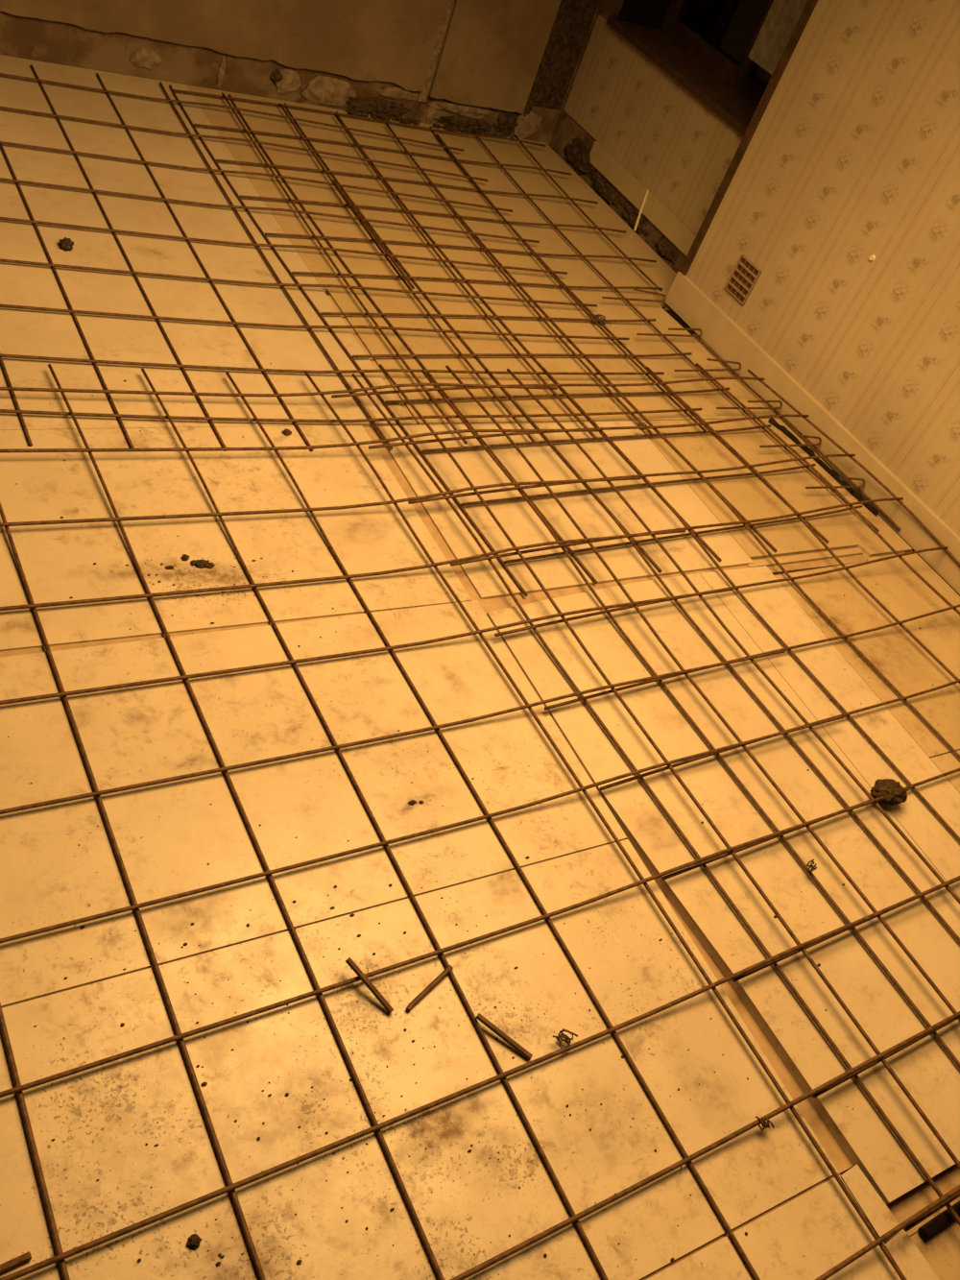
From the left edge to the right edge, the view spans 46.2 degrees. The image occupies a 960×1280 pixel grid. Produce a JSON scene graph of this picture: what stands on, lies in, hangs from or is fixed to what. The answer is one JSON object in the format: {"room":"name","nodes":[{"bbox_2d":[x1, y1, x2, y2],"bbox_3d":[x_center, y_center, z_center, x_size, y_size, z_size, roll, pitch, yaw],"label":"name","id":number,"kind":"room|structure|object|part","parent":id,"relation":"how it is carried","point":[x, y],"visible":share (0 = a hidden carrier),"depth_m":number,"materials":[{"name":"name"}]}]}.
{"room":"room under renovation","nodes":[
{"label":"room under renovation","id":0,"kind":"room"},
{"bbox_2d":[0,0,601,144],"bbox_3d":[-1.251,-2.682,2.640,5.100,2.500,0.393,-8,50,-32],"label":"wall","id":1,"kind":"structure","parent":0,"point":[507,67],"depth_m":3.85,"materials":[{"name":"brown paint"}]},
{"bbox_2d":[0,54,959,1279],"bbox_3d":[-0.418,0.199,1.940,5.100,0.150,6.000,-8,50,-32],"label":"floor","id":2,"kind":"structure","parent":0,"point":[772,1185],"depth_m":1.99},
{"bbox_2d":[0,1251,31,1274],"bbox_3d":[-0.528,0.693,1.240,0.063,0.009,0.009,-12,52,-35],"label":"steel offcut","id":3,"kind":"object","parent":2,"relation":"on","point":[27,1256],"visible":1,"depth_m":1.25,"materials":[{"name":"brown metal"}]},
{"bbox_2d":[59,237,73,251],"bbox_3d":[-1.017,-0.975,2.768,0.034,0.026,0.055,-8,50,-32],"label":"clod","id":4,"kind":"object","parent":2,"relation":"on","point":[66,244],"visible":1,"depth_m":2.76,"materials":[{"name":"soil"}]},
{"bbox_2d":[165,565,173,569],"bbox_3d":[-0.579,-0.136,2.100,0.017,0.007,0.009,-8,50,-32],"label":"clod","id":5,"kind":"object","parent":2,"relation":"on","point":[167,567],"visible":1,"depth_m":2.10,"materials":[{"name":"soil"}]},
{"bbox_2d":[186,1233,201,1248],"bbox_3d":[-0.335,0.705,1.321,0.016,0.012,0.015,22,41,-3],"label":"clod","id":6,"kind":"object","parent":2,"relation":"on","point":[194,1241],"visible":1,"depth_m":1.32,"materials":[{"name":"soil"}]},
{"bbox_2d":[181,554,215,568],"bbox_3d":[-0.534,-0.147,2.131,0.064,0.011,0.023,17,41,-8],"label":"clod","id":7,"kind":"object","parent":2,"relation":"on","point":[203,563],"visible":1,"depth_m":2.13,"materials":[{"name":"soil"}]},
{"bbox_2d":[282,428,291,434],"bbox_3d":[-0.431,-0.464,2.517,0.019,0.011,0.020,39,43,16],"label":"clod","id":8,"kind":"object","parent":2,"relation":"on","point":[285,431],"visible":1,"depth_m":2.51,"materials":[{"name":"soil"}]},
{"bbox_2d":[0,64,706,451],"bbox_3d":[-0.630,-1.129,3.111,2.105,0.028,1.920,-8,50,-32],"label":"rebar mesh","id":9,"kind":"object","parent":2,"relation":"on","point":[18,411],"visible":0.98,"depth_m":3.05,"materials":[{"name":"metal"}]},
{"bbox_2d":[332,179,414,289],"bbox_3d":[-0.318,-1.197,3.302,0.009,0.009,0.609,-8,50,-32],"label":"bar","id":10,"kind":"object","parent":9,"relation":"on","point":[406,278],"visible":1,"depth_m":3.28,"materials":[{"name":"metal"}]},
{"bbox_2d":[345,957,393,1014],"bbox_3d":[-0.158,0.494,1.611,0.097,0.030,0.009,38,43,16],"label":"steel offcut","id":11,"kind":"object","parent":2,"relation":"on","point":[350,961],"visible":1,"depth_m":1.61,"materials":[{"name":"brown metal"}]},
{"bbox_2d":[346,106,420,124],"bbox_3d":[-0.346,-1.887,4.056,0.291,0.029,0.034,-6,49,-31],"label":"rubble","id":12,"kind":"object","parent":2,"relation":"on","point":[355,111],"visible":0.99,"depth_m":4.04,"materials":[{"name":"grey stone"}]},
{"bbox_2d":[408,799,423,804],"bbox_3d":[-0.108,0.273,1.893,0.028,0.004,0.010,-3,48,-29],"label":"clod","id":13,"kind":"object","parent":2,"relation":"on","point":[412,802],"visible":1,"depth_m":1.89,"materials":[{"name":"soil"}]},
{"bbox_2d":[405,965,453,1011],"bbox_3d":[-0.074,0.510,1.651,0.009,0.011,0.100,39,43,17],"label":"steel offcut","id":14,"kind":"object","parent":2,"relation":"on","point":[449,968],"visible":1,"depth_m":1.65,"materials":[{"name":"brown metal"}]},
{"bbox_2d":[433,122,514,139],"bbox_3d":[-0.021,-1.922,4.252,0.358,0.027,0.032,-6,49,-31],"label":"rubble","id":15,"kind":"object","parent":2,"relation":"on","point":[446,127],"visible":0.83,"depth_m":4.22,"materials":[{"name":"grey stone"}]},
{"bbox_2d":[0,363,959,1279],"bbox_3d":[-0.029,0.288,1.858,2.079,0.074,2.664,-8,50,-32],"label":"rebar mesh","id":16,"kind":"object","parent":2,"relation":"on","point":[18,1088],"visible":1,"depth_m":1.87,"materials":[{"name":"metal"}]},
{"bbox_2d":[553,1028,578,1047],"bbox_3d":[0.125,0.584,1.658,0.037,0.023,0.023,27,41,2],"label":"tie","id":17,"kind":"object","parent":16,"relation":"attached to","point":[567,1038],"visible":1,"depth_m":1.66,"materials":[{"name":"metal"}]},
{"bbox_2d":[755,1115,774,1130],"bbox_3d":[0.419,0.711,1.657,0.022,0.019,0.025,-8,50,-32],"label":"tie","id":18,"kind":"object","parent":16,"relation":"attached to","point":[763,1124],"visible":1,"depth_m":1.65,"materials":[{"name":"brown metal"}]},
{"bbox_2d":[7,343,953,1265],"bbox_3d":[0.099,0.209,2.061,2.297,0.003,2.541,9,43,-18],"label":"crumbs","id":19,"kind":"object","parent":2,"relation":"on","point":[299,1262],"visible":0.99,"depth_m":1.59,"materials":[{"name":"soil"}]},
{"bbox_2d":[476,1013,532,1060],"bbox_3d":[0.035,0.574,1.630,0.098,0.017,0.009,33,41,10],"label":"steel offcut","id":20,"kind":"object","parent":2,"relation":"on","point":[479,1017],"visible":1,"depth_m":1.63,"materials":[{"name":"brown metal"}]},
{"bbox_2d":[169,84,879,596],"bbox_3d":[0.118,-1.035,3.368,1.445,0.033,2.405,-8,50,-32],"label":"rebar mesh","id":21,"kind":"object","parent":2,"relation":"on","point":[570,551],"visible":0.84,"depth_m":3.26,"materials":[{"name":"metal"}]},
{"bbox_2d":[588,313,611,325],"bbox_3d":[0.364,-0.978,3.433,0.056,0.024,0.061,-8,50,-32],"label":"tie","id":22,"kind":"object","parent":21,"relation":"attached to","point":[596,316],"visible":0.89,"depth_m":3.42,"materials":[{"name":"metal"}]},
{"bbox_2d":[602,288,666,302],"bbox_3d":[0.490,-1.100,3.582,0.260,0.026,0.035,-8,50,-32],"label":"bar","id":23,"kind":"object","parent":21,"relation":"on","point":[636,289],"visible":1,"depth_m":3.60,"materials":[{"name":"metal"}]},
{"bbox_2d":[636,327,702,337],"bbox_3d":[0.592,-0.949,3.471,0.269,0.026,0.018,-11,52,-34],"label":"bar","id":24,"kind":"object","parent":21,"relation":"on","point":[700,329],"visible":1,"depth_m":3.48,"materials":[{"name":"metal"}]},
{"bbox_2d":[674,358,741,371],"bbox_3d":[0.685,-0.829,3.389,0.279,0.026,0.034,-10,51,-33],"label":"bar","id":25,"kind":"object","parent":21,"relation":"on","point":[710,359],"visible":1,"depth_m":3.41,"materials":[{"name":"metal"}]},
{"bbox_2d":[716,400,782,409],"bbox_3d":[0.792,-0.689,3.292,0.264,0.026,0.018,-8,50,-32],"label":"bar","id":26,"kind":"object","parent":21,"relation":"on","point":[780,401],"visible":0.98,"depth_m":3.31,"materials":[{"name":"metal"}]},
{"bbox_2d":[331,362,959,1231],"bbox_3d":[0.760,0.069,2.456,1.550,0.088,2.317,-8,50,-32],"label":"rebar mesh","id":27,"kind":"object","parent":2,"relation":"on","point":[640,776],"visible":0.86,"depth_m":2.51,"materials":[{"name":"metal"}]},
{"bbox_2d":[636,422,647,430],"bbox_3d":[0.432,-0.569,2.995,0.030,0.021,0.025,-8,50,-32],"label":"tie","id":28,"kind":"object","parent":27,"relation":"attached to","point":[640,423],"visible":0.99,"depth_m":2.99,"materials":[{"name":"metal"}]},
{"bbox_2d":[806,859,817,871],"bbox_3d":[0.605,0.412,2.050,0.024,0.019,0.023,-8,50,-32],"label":"tie","id":29,"kind":"object","parent":27,"relation":"attached to","point":[812,867],"visible":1,"depth_m":2.05,"materials":[{"name":"metal"}]},
{"bbox_2d":[759,434,821,447],"bbox_3d":[0.888,-0.567,3.209,0.249,0.026,0.023,-8,50,-32],"label":"bar","id":30,"kind":"object","parent":2,"relation":"on","point":[804,436],"visible":0.98,"depth_m":3.23,"materials":[{"name":"metal"}]},
{"bbox_2d":[693,333,900,530],"bbox_3d":[0.917,-0.640,3.343,0.018,0.011,0.956,-12,52,-34],"label":"bar","id":31,"kind":"object","parent":2,"relation":"on","point":[698,338],"visible":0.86,"depth_m":3.32,"materials":[{"name":"metal"}]},
{"bbox_2d":[768,417,878,516],"bbox_3d":[0.986,-0.503,3.234,0.019,0.019,0.443,-17,55,-38],"label":"strip","id":32,"kind":"object","parent":2,"relation":"on","point":[809,451],"visible":0.91,"depth_m":3.23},
{"bbox_2d":[805,477,866,488],"bbox_3d":[0.988,-0.435,3.116,0.232,0.026,0.019,-5,49,-30],"label":"bar","id":33,"kind":"object","parent":2,"relation":"on","point":[851,478],"visible":0.97,"depth_m":3.13,"materials":[{"name":"metal"}]},
{"bbox_2d":[869,778,907,806],"bbox_3d":[0.819,0.304,2.262,0.078,0.048,0.065,-8,50,-32],"label":"clod","id":34,"kind":"object","parent":2,"relation":"on","point":[893,792],"visible":0.98,"depth_m":2.25,"materials":[{"name":"soil"}]},
{"bbox_2d":[917,1200,959,1239],"bbox_3d":[0.766,0.850,1.724,0.285,0.016,0.017,-9,51,-33],"label":"pipe","id":35,"kind":"object","parent":2,"relation":"on","point":[945,1218],"visible":0.87,"depth_m":1.66,"materials":[{"name":"black plastic"}]},
{"bbox_2d":[548,0,743,273],"bbox_3d":[1.051,-2.365,3.415,0.320,2.500,1.276,-8,50,-32],"label":"wall","id":36,"kind":"structure","parent":0,"point":[625,126],"depth_m":4.02,"materials":[{"name":"paper"}]},
{"bbox_2d":[633,189,649,230],"bbox_3d":[0.581,-1.544,4.046,0.009,0.143,0.036,3,45,-23],"label":"stub","id":37,"kind":"object","parent":36,"relation":"attached to","point":[647,191],"visible":1,"depth_m":4.04,"materials":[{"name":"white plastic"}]},
{"bbox_2d":[606,0,807,135],"bbox_3d":[1.008,-2.312,3.491,0.320,1.400,1.220,-8,50,-32],"label":"window","id":38,"kind":"structure","parent":36,"relation":"in","point":[726,54],"depth_m":3.89,"materials":[{"name":"brown wood"}]},
{"bbox_3d":[0.872,-2.642,3.801,0.050,1.132,0.050,-8,50,-32],"label":"frame","id":39,"kind":"part","parent":38,"relation":"part of","materials":[{"name":"brown wood"}]},
{"bbox_3d":[0.814,-1.899,3.873,0.302,0.026,1.020,-8,50,-32],"label":"sill","id":40,"kind":"part","parent":38,"relation":"part of","materials":[{"name":"brown wood"}]},
{"bbox_3d":[0.907,-1.939,3.897,0.050,0.057,0.880,-8,50,-32],"label":"frame","id":41,"kind":"part","parent":38,"relation":"part of","materials":[{"name":"brown wood"}]},
{"bbox_3d":[0.976,-2.473,3.667,0.004,1.025,0.430,-8,50,-32],"label":"pane","id":42,"kind":"part","parent":38,"relation":"part of","materials":[{"name":"clear glass"}]},
{"bbox_3d":[1.082,-2.306,3.540,0.050,1.025,0.040,-8,50,-32],"label":"frame","id":43,"kind":"part","parent":38,"relation":"part of","materials":[{"name":"brown wood"}]},
{"bbox_3d":[1.178,-2.145,3.416,0.004,1.025,0.410,-8,50,-32],"label":"pane","id":44,"kind":"part","parent":38,"relation":"part of","materials":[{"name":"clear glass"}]},
{"bbox_3d":[0.949,-1.940,3.494,0.003,0.315,0.145,-8,50,-32],"label":"paper panel","id":45,"kind":"part","parent":38,"relation":"part of","materials":[{"name":"beige paper"}]},
{"bbox_2d":[664,0,959,596],"bbox_3d":[2.226,-0.397,1.890,0.566,2.500,4.470,-8,50,-32],"label":"wall","id":46,"kind":"structure","parent":0,"point":[854,155],"depth_m":3.08,"materials":[{"name":"paper"}]},
{"bbox_2d":[724,254,761,305],"bbox_3d":[0.809,-1.108,3.464,0.008,0.114,0.098,-9,51,-33],"label":"air vent","id":47,"kind":"object","parent":46,"relation":"in","point":[745,275],"visible":1,"depth_m":3.46,"materials":[{"name":"beige paint"}]},
{"bbox_3d":[0.787,-1.141,3.489,0.005,0.114,0.005,-10,51,-33],"label":"frame","id":48,"kind":"part","parent":47,"relation":"part of","materials":[{"name":"beige paint"}]},
{"bbox_3d":[0.830,-1.075,3.439,0.005,0.114,0.005,-10,51,-33],"label":"frame","id":49,"kind":"part","parent":47,"relation":"part of","materials":[{"name":"beige paint"}]},
{"bbox_2d":[679,0,818,275],"bbox_3d":[1.029,-2.004,2.903,0.012,2.341,0.026,-8,50,-32],"label":"trim","id":50,"kind":"structure","parent":46,"relation":"attached to","point":[810,5],"depth_m":3.36,"materials":[{"name":"brown wood"}]},
{"bbox_2d":[665,271,959,594],"bbox_3d":[1.682,0.423,2.524,0.018,0.108,4.473,-10,51,-33],"label":"baseboard","id":51,"kind":"structure","parent":46,"relation":"attached to","point":[721,333],"depth_m":3.28,"materials":[{"name":"beige paint"}]},
{"bbox_2d":[869,254,875,261],"bbox_3d":[1.074,-1.046,3.082,0.006,0.018,0.018,-8,50,-32],"label":"plug","id":52,"kind":"object","parent":46,"relation":"attached to","point":[873,256],"visible":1,"depth_m":3.08,"materials":[{"name":"white plastic"}]}
]}

